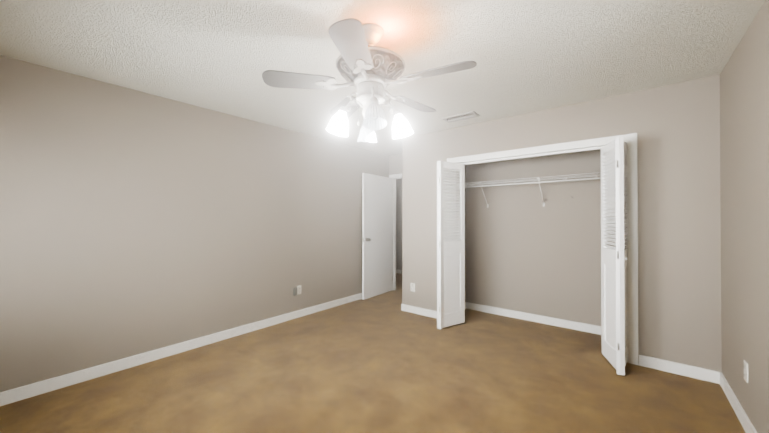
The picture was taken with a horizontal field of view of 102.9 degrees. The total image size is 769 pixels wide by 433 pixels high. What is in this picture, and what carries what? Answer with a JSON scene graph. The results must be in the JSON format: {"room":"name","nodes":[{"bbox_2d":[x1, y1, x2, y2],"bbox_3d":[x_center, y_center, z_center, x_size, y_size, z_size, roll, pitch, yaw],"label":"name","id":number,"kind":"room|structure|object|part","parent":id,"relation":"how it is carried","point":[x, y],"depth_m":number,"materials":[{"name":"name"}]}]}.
{"room":"empty bedroom","nodes":[
{"label":"empty bedroom","id":0,"kind":"room"},
{"bbox_2d":[0,55,388,391],"bbox_3d":[-1.568,0.104,3.595,0.110,2.440,5.360,0,0,39],"label":"wall","id":1,"kind":"structure","parent":0,"point":[52,280],"depth_m":2.77,"materials":[{"name":"paint"}]},
{"bbox_2d":[0,293,361,405],"bbox_3d":[-1.519,1.278,3.549,0.013,0.092,5.140,0,0,39],"label":"baseboard","id":2,"kind":"structure","parent":1,"relation":"attached to","point":[199,343],"depth_m":2.73,"materials":[{"name":"white wood"}]},
{"bbox_2d":[293,285,300,295],"bbox_3d":[-1.134,0.968,4.016,0.030,0.118,0.123,0,0,39],"label":"electrical outlet","id":3,"kind":"object","parent":1,"relation":"attached to","point":[297,288],"depth_m":4.02,"materials":[{"name":"white plastic"}]},
{"bbox_2d":[361,173,392,299],"bbox_3d":[-0.105,0.315,5.200,0.177,2.015,0.812,0,0,35],"label":"door","id":4,"kind":"structure","parent":1,"relation":"in","point":[379,222],"depth_m":5.13,"materials":[{"name":"white wood"}]},
{"bbox_2d":[0,273,744,432],"bbox_3d":[-0.676,1.366,3.826,7.180,0.080,6.850,0,0,39],"label":"floor","id":5,"kind":"structure","parent":0,"point":[203,412],"depth_m":2.35,"materials":[{"name":"carpet"}]},
{"bbox_2d":[0,0,764,155],"bbox_3d":[0.021,-1.174,2.324,4.190,0.100,5.360,0,0,39],"label":"ceiling","id":6,"kind":"structure","parent":0,"point":[41,4],"depth_m":2.05,"materials":[{"name":"white paint"}]},
{"bbox_2d":[262,18,475,117],"bbox_3d":[-0.059,-0.836,1.883,1.228,0.582,1.205,0,0,39],"label":"ceiling fan","id":7,"kind":"object","parent":6,"relation":"hanging from","point":[381,67],"depth_m":1.77,"materials":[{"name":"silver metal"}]},
{"bbox_3d":[-0.438,-0.794,1.807,0.533,0.050,0.146,0,0,-9],"label":"ceiling fan blade","id":8,"kind":"part","parent":7,"relation":"part of","materials":[{"name":"white wood"}]},
{"bbox_3d":[-0.253,-0.792,2.185,0.146,0.050,0.533,0,0,-27],"label":"ceiling fan blade","id":9,"kind":"part","parent":7,"relation":"part of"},
{"bbox_3d":[-0.135,-0.796,1.513,0.146,0.050,0.533,0,0,9],"label":"ceiling fan blade","id":10,"kind":"part","parent":7,"relation":"part of","materials":[{"name":"white wood"}]},
{"bbox_2d":[339,86,401,125],"bbox_3d":[-0.084,-0.642,1.868,0.306,0.243,0.306,0,0,36],"label":"ceiling fan light","id":11,"kind":"object","parent":7,"relation":"attached to","point":[374,98],"depth_m":1.85,"materials":[{"name":"white metal"}]},
{"bbox_2d":[326,110,347,136],"bbox_3d":[-0.283,-0.558,1.834,0.136,0.148,0.135,0,0,39],"label":"shade","id":12,"kind":"object","parent":11,"relation":"attached to","point":[338,125],"depth_m":1.80,"materials":[{"name":"white glass"}]},
{"bbox_2d":[357,126,376,142],"bbox_3d":[-0.117,-0.556,2.066,0.135,0.148,0.136,0,0,39],"label":"shade","id":13,"kind":"object","parent":11,"relation":"attached to","point":[363,130],"depth_m":2.01,"materials":[{"name":"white glass"}]},
{"bbox_2d":[363,101,386,130],"bbox_3d":[-0.052,-0.559,1.668,0.135,0.148,0.136,0,0,39],"label":"shade","id":14,"kind":"object","parent":11,"relation":"attached to","point":[378,114],"depth_m":1.67,"materials":[{"name":"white glass"}]},
{"bbox_2d":[392,114,413,138],"bbox_3d":[0.114,-0.557,1.900,0.136,0.148,0.135,0,0,39],"label":"shade","id":15,"kind":"object","parent":11,"relation":"attached to","point":[405,132],"depth_m":1.86,"materials":[{"name":"white glass"}]},
{"bbox_3d":[0.165,-0.792,2.126,0.146,0.050,0.533,0,-1,45],"label":"ceiling fan blade","id":16,"kind":"part","parent":7,"relation":"part of","materials":[{"name":"white wood"}]},
{"bbox_3d":[0.237,-0.795,1.711,0.533,0.050,0.146,0,0,27],"label":"ceiling fan blade","id":17,"kind":"part","parent":7,"relation":"part of","materials":[{"name":"white wood"}]},
{"bbox_2d":[442,112,479,122],"bbox_3d":[0.852,-1.111,3.427,0.370,0.012,0.170,0,0,39],"label":"ceiling vent","id":18,"kind":"object","parent":6,"relation":"in","point":[464,116],"depth_m":3.41,"materials":[{"name":"silver metal"}]},
{"bbox_2d":[389,154,401,174],"bbox_3d":[0.468,0.115,5.326,0.890,2.440,0.110,0,0,39],"label":"wall","id":19,"kind":"structure","parent":0,"point":[394,166],"depth_m":5.48,"materials":[{"name":"paint"}]},
{"bbox_2d":[389,174,401,290],"bbox_3d":[0.464,0.290,5.320,0.886,2.090,0.130,0,0,39],"label":"door frame","id":20,"kind":"structure","parent":19,"relation":"attached to","point":[394,234],"depth_m":5.55,"materials":[{"name":"white wood"}]},
{"bbox_2d":[396,179,401,269],"bbox_3d":[1.395,0.123,6.493,7.070,2.440,0.110,0,0,39],"label":"wall","id":21,"kind":"structure","parent":0,"point":[399,190],"depth_m":7.25,"materials":[{"name":"grey paint"}]},
{"bbox_2d":[456,165,465,301],"bbox_3d":[0.843,0.110,4.556,0.660,2.440,0.840,0,0,39],"label":"wall","id":22,"kind":"structure","parent":0,"point":[465,222],"depth_m":4.44,"materials":[{"name":"paint"}]},
{"bbox_2d":[466,149,615,325],"bbox_3d":[1.986,0.104,3.520,2.420,2.440,0.660,0,0,39],"label":"wall","id":23,"kind":"structure","parent":0,"point":[532,268],"depth_m":3.85,"materials":[{"name":"paint"}]},
{"bbox_2d":[457,172,600,207],"bbox_3d":[1.843,-0.296,3.720,1.950,0.342,0.310,0,0,39],"label":"closet shelf","id":24,"kind":"object","parent":23,"relation":"attached to","point":[534,179],"depth_m":3.66,"materials":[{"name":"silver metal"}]},
{"bbox_2d":[468,303,600,334],"bbox_3d":[1.937,1.280,3.826,1.950,0.092,0.013,0,0,39],"label":"baseboard","id":25,"kind":"structure","parent":23,"relation":"attached to","point":[474,305],"depth_m":3.84,"materials":[{"name":"white wood"}]},
{"bbox_2d":[402,75,721,371],"bbox_3d":[1.487,0.103,3.427,3.080,2.440,0.110,0,0,39],"label":"wall","id":26,"kind":"structure","parent":0,"point":[585,134],"depth_m":2.66,"materials":[{"name":"paint"}]},
{"bbox_2d":[410,283,414,291],"bbox_3d":[0.388,0.976,4.229,0.070,0.115,0.010,0,0,39],"label":"outlet","id":27,"kind":"object","parent":26,"relation":"attached to","point":[412,287],"depth_m":4.23,"materials":[{"name":"white plastic"}]},
{"bbox_2d":[402,304,436,318],"bbox_3d":[0.526,1.282,4.114,0.691,0.092,0.013,0,0,39],"label":"baseboard","id":28,"kind":"structure","parent":26,"relation":"attached to","point":[407,306],"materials":[{"name":"white wood"}]},
{"bbox_2d":[437,161,464,328],"bbox_3d":[0.797,0.328,3.702,0.188,1.957,0.443,0,0,39],"label":"bifold door","id":29,"kind":"structure","parent":26,"relation":"in","point":[444,244],"depth_m":3.68,"materials":[{"name":"white wood"}]},
{"bbox_2d":[447,133,637,364],"bbox_3d":[1.560,0.291,3.357,1.870,2.063,0.126,0,0,39],"label":"trim","id":30,"kind":"structure","parent":26,"relation":"attached to","point":[630,221],"depth_m":2.76,"materials":[{"name":"white wood"}]},
{"bbox_2d":[601,137,627,374],"bbox_3d":[2.028,0.322,2.713,0.206,1.957,0.440,0,0,39],"label":"bifold door","id":31,"kind":"structure","parent":26,"relation":"in","point":[613,331],"depth_m":2.69,"materials":[{"name":"white wood"}]},
{"bbox_2d":[639,355,715,382],"bbox_3d":[2.437,1.272,2.575,0.461,0.092,0.013,0,0,39],"label":"baseboard","id":32,"kind":"structure","parent":26,"relation":"attached to","point":[688,373],"depth_m":2.55,"materials":[{"name":"white wood"}]},
{"bbox_2d":[720,0,768,432],"bbox_3d":[2.077,0.091,1.617,0.110,2.440,6.850,0,0,39],"label":"wall","id":33,"kind":"structure","parent":0,"point":[757,193],"depth_m":1.86,"materials":[{"name":"paint"}]},
{"bbox_2d":[716,371,756,432],"bbox_3d":[1.299,1.260,0.740,0.013,0.092,4.300,0,0,39],"label":"baseboard","id":34,"kind":"structure","parent":33,"relation":"attached to","point":[721,381],"depth_m":2.04,"materials":[{"name":"white wood"}]},
{"bbox_2d":[744,360,747,382],"bbox_3d":[2.221,0.953,1.886,0.010,0.115,0.070,0,0,39],"label":"electrical outlet","id":35,"kind":"object","parent":33,"relation":"attached to","point":[746,375],"depth_m":1.87,"materials":[{"name":"white plastic"}]}
]}

